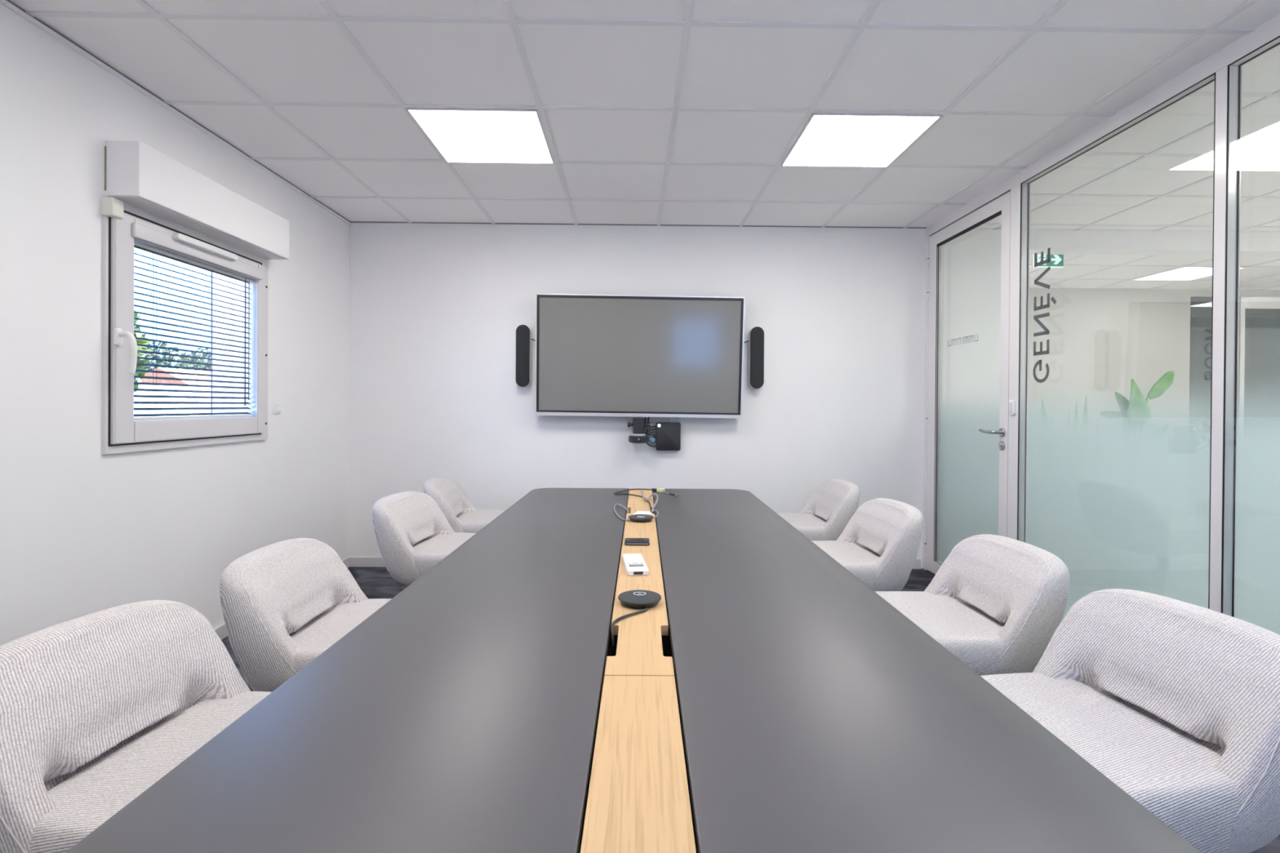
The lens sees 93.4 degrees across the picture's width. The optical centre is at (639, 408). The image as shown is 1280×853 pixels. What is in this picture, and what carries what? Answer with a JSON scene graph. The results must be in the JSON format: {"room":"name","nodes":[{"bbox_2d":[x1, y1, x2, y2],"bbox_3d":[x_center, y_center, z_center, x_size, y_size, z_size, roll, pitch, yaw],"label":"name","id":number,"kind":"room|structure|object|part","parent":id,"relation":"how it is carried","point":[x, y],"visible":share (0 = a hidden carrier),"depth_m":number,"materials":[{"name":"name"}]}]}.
{"room":"conference room","nodes":[
{"label":"conference room","id":0,"kind":"room"},
{"bbox_2d":[0,3,349,645],"bbox_3d":[-2.205,-0.088,1.922,0.250,2.500,5.200,0,0,-1],"label":"wall","id":1,"kind":"structure","parent":0,"point":[84,531],"depth_m":2.34,"materials":[{"name":"paint"}]},
{"bbox_2d":[100,195,268,454],"bbox_3d":[-2.071,-0.326,2.851,0.178,1.003,1.048,0,0,-1],"label":"window","id":2,"kind":"structure","parent":1,"relation":"in","point":[123,224],"depth_m":2.54,"materials":[{"name":"white plastic"}]},
{"bbox_3d":[-2.043,-0.279,2.364,0.012,0.070,0.028,0,0,-1],"label":"handle plate","id":3,"kind":"part","parent":2,"relation":"part of","materials":[{"name":"white plastic"}]},
{"bbox_3d":[-2.008,-0.220,2.368,0.063,0.166,0.025,0,0,-1],"label":"handle","id":4,"kind":"part","parent":2,"relation":"part of","materials":[{"name":"white plastic"}]},
{"bbox_2d":[133,241,251,420],"bbox_3d":[-2.095,-0.325,2.853,0.020,0.744,0.792,0,0,-1],"label":"blind","id":5,"kind":"object","parent":2,"relation":"attached to","point":[136,416],"visible":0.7,"depth_m":2.82,"materials":[{"name":"white plastic"}]},
{"bbox_3d":[-2.092,-0.323,2.603,0.015,0.725,0.002,0,0,-1],"label":"ladder cord","id":6,"kind":"part","parent":5,"relation":"part of","materials":[{"name":"white fabric"}]},
{"bbox_3d":[-2.093,-0.686,2.851,0.018,0.023,0.792,0,0,-1],"label":"head rail","id":7,"kind":"part","parent":5,"relation":"part of","materials":[{"name":"white plastic"}]},
{"bbox_3d":[-2.098,0.041,2.856,0.018,0.011,0.792,0,0,-1],"label":"rail","id":8,"kind":"part","parent":5,"relation":"part of","materials":[{"name":"white plastic"}]},
{"bbox_3d":[-2.099,-0.326,3.103,0.015,0.725,0.002,0,0,-1],"label":"ladder cord","id":9,"kind":"part","parent":5,"relation":"part of","materials":[{"name":"white fabric"}]},
{"bbox_3d":[-2.092,-0.352,3.198,0.005,0.675,0.005,0,0,-23],"label":"tilt cord","id":10,"kind":"part","parent":5,"relation":"part of","materials":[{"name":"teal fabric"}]},
{"bbox_3d":[-2.092,-0.367,3.228,0.004,0.645,0.004,0,0,-1],"label":"lift cord","id":11,"kind":"part","parent":5,"relation":"part of","materials":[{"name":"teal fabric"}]},
{"bbox_2d":[172,232,238,260],"bbox_3d":[-2.021,-0.752,2.823,0.026,0.030,0.400,0,0,-1],"label":"vent","id":12,"kind":"object","parent":2,"relation":"attached to","point":[180,239],"depth_m":2.78,"materials":[{"name":"white plastic"}]},
{"bbox_2d":[104,140,289,259],"bbox_3d":[-2.020,-0.935,2.860,0.133,0.219,1.032,0,0,-1],"label":"box","id":13,"kind":"object","parent":1,"relation":"attached to","point":[138,175],"visible":0.99,"depth_m":2.62,"materials":[{"name":"paint"}]},
{"bbox_2d":[272,401,280,413],"bbox_3d":[-2.093,-0.005,3.482,0.013,0.072,0.072,0,0,-1],"label":"wall switch","id":14,"kind":"object","parent":1,"relation":"attached to","point":[276,405],"visible":1,"depth_m":3.47,"materials":[{"name":"white plastic"}]},
{"bbox_2d":[213,557,349,639],"bbox_3d":[-2.081,1.127,1.974,0.014,0.072,4.786,0,0,-1],"label":"baseboard","id":15,"kind":"structure","parent":1,"relation":"attached to","point":[221,631],"depth_m":3.03,"materials":[{"name":"white plastic"}]},
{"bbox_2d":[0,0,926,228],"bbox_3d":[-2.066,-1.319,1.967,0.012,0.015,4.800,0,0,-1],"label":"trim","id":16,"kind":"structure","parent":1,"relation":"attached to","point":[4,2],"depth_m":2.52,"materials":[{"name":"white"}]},
{"bbox_2d":[348,222,925,568],"bbox_3d":[0.014,-0.087,4.475,4.250,2.500,0.150,0,0,-1],"label":"wall","id":17,"kind":"structure","parent":0,"point":[436,310],"depth_m":4.40,"materials":[{"name":"paint"}]},
{"bbox_2d":[515,324,535,387],"bbox_3d":[-0.822,-0.376,4.351,0.142,0.452,0.075,0,0,-1],"label":"speaker","id":18,"kind":"object","parent":17,"relation":"attached to","point":[523,332],"visible":0.98,"depth_m":4.31},
{"bbox_2d":[515,324,529,386],"bbox_3d":[-0.839,-0.376,4.319,0.099,0.445,0.013,0,0,-1],"label":"grille","id":19,"kind":"object","parent":18,"relation":"attached to","point":[522,331],"depth_m":4.31,"materials":[{"name":"black fabric"}]},
{"bbox_2d":[347,556,920,568],"bbox_3d":[-0.031,1.127,4.399,4.175,0.072,0.014,0,0,-1],"label":"baseboard","id":20,"kind":"structure","parent":17,"relation":"attached to","point":[354,562],"depth_m":4.37,"materials":[{"name":"white plastic"}]},
{"bbox_2d":[534,293,745,418],"bbox_3d":[-0.004,-0.368,4.304,1.477,0.871,0.142,0,0,-1],"label":"wall screen","id":21,"kind":"object","parent":17,"relation":"attached to","point":[597,355],"visible":1,"depth_m":4.27,"materials":[{"name":"black glass"}]},
{"bbox_2d":[627,417,649,443],"bbox_3d":[-0.009,0.155,4.307,0.160,0.187,0.188,0,0,-1],"label":"camera","id":22,"kind":"object","parent":21,"relation":"attached to","point":[638,436],"visible":1,"depth_m":4.25,"materials":[{"name":"grey plastic"}]},
{"bbox_2d":[655,422,680,450],"bbox_3d":[0.204,0.204,4.378,0.178,0.202,0.053,0,0,-1],"label":"computer","id":23,"kind":"object","parent":17,"relation":"attached to","point":[668,437],"visible":1,"depth_m":4.35,"materials":[{"name":"black plastic"}]},
{"bbox_2d":[648,435,655,442],"bbox_3d":[0.092,0.224,4.377,0.052,0.050,0.027,0,0,-1],"label":"connector","id":24,"kind":"object","parent":23,"relation":"hanging from","point":[652,439],"visible":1,"depth_m":4.36,"materials":[{"name":"blue plastic"}]},
{"bbox_2d":[743,326,764,389],"bbox_3d":[0.824,-0.365,4.371,0.142,0.452,0.075,0,0,-1],"label":"speaker","id":25,"kind":"object","parent":17,"relation":"attached to","point":[756,335],"visible":1,"depth_m":4.33},
{"bbox_2d":[750,326,764,388],"bbox_3d":[0.843,-0.365,4.340,0.099,0.445,0.013,0,0,-1],"label":"grille","id":26,"kind":"object","parent":25,"relation":"attached to","point":[757,333],"depth_m":4.33,"materials":[{"name":"black fabric"}]},
{"bbox_2d":[9,0,1279,290],"bbox_3d":[3.718,-1.352,3.094,12.106,0.106,7.410,0,0,-1],"label":"ceiling","id":27,"kind":"structure","parent":0,"point":[651,112],"depth_m":2.57,"materials":[{"name":"tile"}]},
{"bbox_2d":[404,107,555,164],"bbox_3d":[-0.750,-1.329,2.970,0.584,0.010,0.594,0,0,-1],"label":"recessed light","id":28,"kind":"object","parent":27,"relation":"in","point":[460,135],"visible":1,"depth_m":2.92,"materials":[{"name":"white plastic"}]},
{"bbox_2d":[780,112,942,167],"bbox_3d":[1.060,-1.317,2.991,0.584,0.010,0.590,0,0,-1],"label":"recessed light","id":29,"kind":"object","parent":27,"relation":"in","point":[826,140],"visible":1,"depth_m":2.94,"materials":[{"name":"white plastic"}]},
{"bbox_2d":[1032,253,1063,267],"bbox_3d":[3.272,-1.223,4.832,0.236,0.188,0.028,0,0,-1],"label":"exit sign","id":30,"kind":"object","parent":27,"relation":"hanging from","point":[1055,260],"visible":0.41,"depth_m":4.82,"materials":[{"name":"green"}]},
{"bbox_3d":[3.207,-1.191,4.819,0.070,0.088,0.001,0,0,-1],"label":"doorway","id":31,"kind":"part","parent":30,"relation":"part of","materials":[{"name":"white"}]},
{"bbox_2d":[1029,229,1279,256],"bbox_3d":[6.187,-1.226,4.570,6.729,0.140,0.160,0,0,-1],"label":"beam","id":32,"kind":"structure","parent":27,"relation":"attached to","point":[1130,242],"depth_m":4.46,"materials":[{"name":"paint"}]},
{"bbox_2d":[1133,266,1246,280],"bbox_3d":[5.296,-1.304,5.849,0.580,0.010,0.580,0,0,-1],"label":"recessed light","id":33,"kind":"object","parent":27,"relation":"in","point":[1184,273],"visible":0.86,"depth_m":5.88,"materials":[{"name":"white plastic"}]},
{"bbox_2d":[221,516,1279,852],"bbox_3d":[3.700,1.245,3.108,12.106,0.100,7.410,0,0,-1],"label":"floor","id":34,"kind":"structure","parent":0,"point":[374,582],"depth_m":3.99,"materials":[{"name":"carpet"}]},
{"bbox_2d":[0,600,271,852],"bbox_3d":[-0.843,0.815,1.232,0.808,0.721,0.541,0,0,6],"label":"chair","id":35,"kind":"object","parent":34,"relation":"on","point":[97,708],"visible":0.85,"depth_m":1.20,"materials":[{"name":"beige fabric"}]},
{"bbox_3d":[-0.763,0.768,1.224,0.648,0.146,0.516,0,0,6],"label":"seat","id":36,"kind":"part","parent":35,"relation":"part of","materials":[{"name":"beige fabric"}]},
{"bbox_2d":[219,537,391,692],"bbox_3d":[-0.838,0.811,1.952,0.808,0.721,0.541,0,0,-1],"label":"chair","id":37,"kind":"object","parent":34,"relation":"on","point":[284,603],"visible":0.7,"depth_m":1.82,"materials":[{"name":"beige fabric"}]},
{"bbox_3d":[-0.758,0.764,1.952,0.648,0.146,0.516,0,0,-1],"label":"seat","id":38,"kind":"part","parent":37,"relation":"part of","materials":[{"name":"beige fabric"}]},
{"bbox_2d":[372,490,475,586],"bbox_3d":[-0.894,0.804,3.068,0.808,0.721,0.541,0,0,6],"label":"chair","id":39,"kind":"object","parent":34,"relation":"on","point":[413,535],"visible":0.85,"depth_m":2.92,"materials":[{"name":"beige fabric"}]},
{"bbox_3d":[-0.815,0.757,3.059,0.648,0.146,0.516,0,0,6],"label":"seat","id":40,"kind":"part","parent":39,"relation":"part of","materials":[{"name":"beige fabric"}]},
{"bbox_2d":[423,475,506,533],"bbox_3d":[-0.930,0.800,3.817,0.808,0.721,0.541,0,0,-5],"label":"chair","id":41,"kind":"object","parent":34,"relation":"on","point":[456,507],"visible":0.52,"depth_m":3.71,"materials":[{"name":"beige fabric"}]},
{"bbox_3d":[-1.127,0.653,3.799,0.410,0.431,0.539,0,0,-5],"label":"backrest","id":42,"kind":"part","parent":41,"relation":"part of","materials":[{"name":"beige fabric"}]},
{"bbox_3d":[-0.850,0.753,3.823,0.648,0.146,0.516,0,0,-5],"label":"seat","id":43,"kind":"part","parent":41,"relation":"part of","materials":[{"name":"beige fabric"}]},
{"bbox_2d":[65,488,1201,852],"bbox_3d":[-0.002,0.817,1.920,1.190,0.720,2.931,0,0,0],"label":"meeting table","id":44,"kind":"object","parent":34,"relation":"on","point":[770,700],"visible":0.89,"depth_m":0.88,"materials":[{"name":"laminate"}]},
{"bbox_2d":[613,503,653,522],"bbox_3d":[-0.069,0.450,2.575,0.122,0.032,0.402,0,0,-25],"label":"speakerphone","id":45,"kind":"object","parent":44,"relation":"on","point":[635,517],"visible":1,"depth_m":2.42,"materials":[{"name":"grey plastic"}]},
{"bbox_2d":[622,553,648,575],"bbox_3d":[-0.015,0.451,1.751,0.060,0.013,0.195,0,0,-6],"label":"remote control","id":46,"kind":"object","parent":44,"relation":"on","point":[634,564],"visible":1,"depth_m":1.72,"materials":[{"name":"white plastic"}]},
{"bbox_2d":[610,590,661,646],"bbox_3d":[-0.036,0.466,1.367,0.102,0.050,0.238,1,0,31],"label":"speakerphone","id":47,"kind":"object","parent":44,"relation":"on","point":[637,599],"visible":1,"depth_m":1.39,"materials":[{"name":"grey"}]},
{"bbox_2d":[624,537,649,545],"bbox_3d":[-0.010,0.450,2.038,0.083,0.012,0.064,0,0,0],"label":"device box","id":48,"kind":"object","parent":44,"relation":"on","point":[628,541],"visible":1,"depth_m":2.01,"materials":[{"name":"black plastic"}]},
{"bbox_2d":[579,511,697,852],"bbox_3d":[0.001,0.515,1.919,0.180,0.065,2.691,0,0,0],"label":"cable tray","id":49,"kind":"object","parent":44,"relation":"on","point":[667,647],"depth_m":1.23,"materials":[{"name":"beige wood"}]},
{"bbox_2d":[632,511,653,515],"bbox_3d":[0.010,0.452,2.598,0.090,0.003,0.101,0,0,-1],"label":"paper card","id":50,"kind":"object","parent":44,"relation":"on","point":[648,513],"visible":0.86,"depth_m":2.60,"materials":[{"name":"white paper"}]},
{"bbox_2d":[613,488,677,509],"bbox_3d":[0.067,0.441,3.015,0.291,0.020,0.603,0,0,-22],"label":"cable","id":51,"kind":"object","parent":44,"relation":"on","point":[658,490],"visible":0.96,"depth_m":3.21,"materials":[{"name":"grey plastic"}]},
{"bbox_2d":[640,490,657,513],"bbox_3d":[0.052,0.442,2.929,0.066,0.054,0.555,0,0,-6],"label":"cable","id":52,"kind":"object","parent":44,"relation":"on","point":[653,494],"visible":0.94,"depth_m":2.92,"materials":[{"name":"grey plastic"}]},
{"bbox_2d":[652,509,658,518],"bbox_3d":[0.065,0.452,2.557,0.029,0.024,0.149,0,0,-1],"label":"cable","id":53,"kind":"object","parent":44,"relation":"on","point":[654,509],"visible":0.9,"depth_m":2.56,"materials":[{"name":"grey plastic"}]},
{"bbox_2d":[776,479,860,540],"bbox_3d":[0.918,0.812,3.756,0.808,0.721,0.540,0,0,-3],"label":"chair","id":54,"kind":"object","parent":34,"relation":"on","point":[828,511],"visible":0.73,"depth_m":3.62,"materials":[{"name":"beige fabric"}]},
{"bbox_3d":[0.838,0.764,3.753,0.648,0.146,0.516,0,0,-3],"label":"seat","id":55,"kind":"part","parent":54,"relation":"part of","materials":[{"name":"beige fabric"}]},
{"bbox_2d":[811,497,924,591],"bbox_3d":[0.904,0.817,2.935,0.808,0.721,0.541,0,0,-4],"label":"chair","id":56,"kind":"object","parent":34,"relation":"on","point":[879,544],"visible":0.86,"depth_m":2.79,"materials":[{"name":"beige fabric"}]},
{"bbox_3d":[0.825,0.769,2.929,0.648,0.146,0.516,0,0,-4],"label":"seat","id":57,"kind":"part","parent":56,"relation":"part of","materials":[{"name":"beige fabric"}]},
{"bbox_2d":[874,533,1069,675],"bbox_3d":[0.950,0.822,2.076,0.808,0.721,0.541,0,0,-2],"label":"chair","id":58,"kind":"object","parent":34,"relation":"on","point":[996,603],"visible":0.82,"depth_m":1.95,"materials":[{"name":"beige fabric"}]},
{"bbox_3d":[0.871,0.774,2.074,0.648,0.146,0.516,0,0,-2],"label":"seat","id":59,"kind":"part","parent":58,"relation":"part of","materials":[{"name":"beige fabric"}]},
{"bbox_2d":[1026,395,1116,586],"bbox_3d":[2.885,0.550,4.139,0.580,1.269,0.260,0,0,-1],"label":"spiky plant","id":60,"kind":"object","parent":34,"relation":"on","point":[1086,396],"visible":0.1,"depth_m":4.04,"materials":[{"name":"green plant"}]},
{"bbox_3d":[2.883,0.844,4.141,0.580,0.680,0.260,0,0,-1],"label":"planter","id":61,"kind":"part","parent":60,"relation":"part of","materials":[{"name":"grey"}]},
{"bbox_2d":[980,588,1279,852],"bbox_3d":[0.948,0.826,1.361,0.808,0.721,0.541,0,0,-9],"label":"chair","id":62,"kind":"object","parent":34,"relation":"on","point":[1176,703],"visible":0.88,"depth_m":1.29,"materials":[{"name":"beige fabric"}]},
{"bbox_3d":[0.869,0.778,1.349,0.648,0.146,0.516,0,0,-9],"label":"seat","id":63,"kind":"part","parent":62,"relation":"part of","materials":[{"name":"beige fabric"}]},
{"bbox_2d":[1089,369,1174,592],"bbox_3d":[2.921,0.481,3.584,0.399,1.412,0.379,1,0,31],"label":"leafy plant","id":64,"kind":"object","parent":34,"relation":"on","point":[1169,375],"visible":0.24,"depth_m":3.53,"materials":[{"name":"green plant"}]},
{"bbox_3d":[2.910,0.877,3.591,0.380,0.620,0.380,0,0,-1],"label":"planter","id":65,"kind":"part","parent":64,"relation":"part of","materials":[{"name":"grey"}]},
{"bbox_2d":[941,228,1001,561],"bbox_3d":[2.465,-0.077,5.521,0.675,2.500,2.140,0,0,-1],"label":"wall","id":66,"kind":"structure","parent":0,"point":[972,260],"depth_m":4.45,"materials":[{"name":"paint"}]},
{"bbox_2d":[922,13,1279,635],"bbox_3d":[2.142,-0.059,2.026,0.055,2.500,4.800,0,0,-1],"label":"wall","id":67,"kind":"structure","parent":0,"point":[1224,67],"depth_m":2.48,"materials":[{"name":"glass"}]},
{"bbox_3d":[2.112,-0.037,4.401,0.055,2.428,0.050,0,0,-1],"label":"post","id":68,"kind":"part","parent":67,"relation":"part of","materials":[{"name":"silver metal"}]},
{"bbox_2d":[924,190,1010,574],"bbox_3d":[2.085,-0.034,3.909,0.120,2.416,0.948,0,0,-1],"label":"door","id":69,"kind":"structure","parent":67,"relation":"in","point":[935,421],"depth_m":3.97,"materials":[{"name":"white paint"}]},
{"bbox_3d":[2.089,-0.029,4.253,0.002,2.215,0.006,0,0,-1],"label":"gasket trim","id":70,"kind":"part","parent":69,"relation":"part of","materials":[{"name":"white plastic"}]},
{"bbox_2d":[947,333,977,346],"bbox_3d":[2.106,-0.443,3.944,0.001,0.045,0.360,0,0,-1],"label":"print","id":71,"kind":"object","parent":69,"relation":"attached to","point":[977,334],"depth_m":3.93,"materials":[{"name":"grey"}]},
{"bbox_3d":[2.059,0.135,3.551,0.062,0.026,0.144,0,0,-1],"label":"handle","id":72,"kind":"part","parent":69,"relation":"part of","materials":[{"name":"silver metal"}]},
{"bbox_2d":[1008,400,1016,414],"bbox_3d":[2.088,-0.005,3.388,0.019,0.084,0.044,0,0,-1],"label":"switch","id":73,"kind":"object","parent":67,"relation":"attached to","point":[1012,403],"visible":1,"depth_m":3.37,"materials":[{"name":"white plastic"}]},
{"bbox_3d":[2.125,-0.031,3.390,0.055,2.428,0.088,0,0,-1],"label":"post","id":74,"kind":"part","parent":67,"relation":"part of","materials":[{"name":"silver metal"}]},
{"bbox_3d":[2.142,-0.059,2.026,0.055,2.500,4.800,0,0,-1],"label":"rail","id":75,"kind":"part","parent":67,"relation":"part of","materials":[{"name":"silver metal"}]},
{"bbox_3d":[2.139,-0.024,2.208,0.055,2.428,0.044,0,0,-1],"label":"post","id":76,"kind":"part","parent":67,"relation":"part of","materials":[{"name":"silver metal"}]},
{"bbox_2d":[1027,287,1279,516],"bbox_3d":[6.152,-0.059,6.712,6.730,2.500,0.150,0,0,-1],"label":"wall","id":77,"kind":"structure","parent":0,"point":[1104,335],"depth_m":6.62,"materials":[{"name":"paint"}]},
{"bbox_2d":[1187,296,1279,516],"bbox_3d":[7.773,-0.007,6.692,3.469,2.419,0.110,0,0,-1],"label":"door","id":78,"kind":"structure","parent":77,"relation":"in","point":[1259,346],"depth_m":6.67,"materials":[{"name":"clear glass"}]},
{"bbox_3d":[6.308,-0.017,6.699,0.539,2.419,0.060,0,0,-1],"label":"dark panel","id":79,"kind":"part","parent":78,"relation":"part of","materials":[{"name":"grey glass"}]},
{"bbox_3d":[8.043,-0.005,6.695,2.930,2.419,0.110,0,0,-1],"label":"frame","id":80,"kind":"part","parent":78,"relation":"part of","materials":[{"name":"white paint"}]},
{"bbox_3d":[8.067,0.059,6.721,2.880,2.290,0.060,0,0,-1],"label":"dark panel","id":81,"kind":"part","parent":78,"relation":"part of","materials":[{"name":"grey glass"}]},
{"label":"outside","id":82,"kind":"structure","parent":0,"visible":0},
{"bbox_3d":[-21.475,1.115,24.742,37.684,0.180,70.000,0,0,-1],"label":"ground","id":83,"kind":"structure","parent":82,"visible":0},
{"bbox_2d":[133,309,152,393],"bbox_3d":[-6.270,-0.101,6.972,1.011,2.661,0.924,0,0,-1],"label":"tree","id":84,"kind":"object","parent":83,"relation":"on","point":[135,315],"visible":0.03,"depth_m":7.15,"materials":[{"name":"green plant"}]},
{"bbox_2d":[137,341,191,373],"bbox_3d":[-15.640,-0.551,19.554,1.866,3.294,1.788,0,0,-1],"label":"tree","id":85,"kind":"object","parent":83,"relation":"on","point":[160,344],"visible":0.17,"depth_m":19.46,"materials":[{"name":"green plant"}]},
{"bbox_2d":[133,384,210,417],"bbox_3d":[-11.519,0.263,17.360,0.200,1.740,17.000,0,0,-1],"label":"wall","id":86,"kind":"structure","parent":83,"relation":"on","point":[158,387],"depth_m":14.68,"materials":[{"name":"white paint"}]},
{"bbox_2d":[140,367,210,385],"bbox_3d":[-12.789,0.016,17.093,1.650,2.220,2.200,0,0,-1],"label":"house","id":87,"kind":"structure","parent":83,"relation":"on","point":[148,374],"depth_m":16.16,"materials":[{"name":"ceramic"}]},
{"bbox_2d":[175,347,210,371],"bbox_3d":[-15.665,-0.573,21.626,1.860,3.313,1.810,0,0,-1],"label":"tree","id":88,"kind":"object","parent":83,"relation":"on","point":[188,359],"visible":0.18,"depth_m":21.33,"materials":[{"name":"green plant"}]},
{"bbox_2d":[210,271,213,415],"bbox_3d":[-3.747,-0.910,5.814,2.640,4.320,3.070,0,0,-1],"label":"pole","id":89,"kind":"object","parent":83,"relation":"on","point":[211,280],"visible":0.02,"depth_m":4.29,"materials":[{"name":"grey plastic"}]}
]}

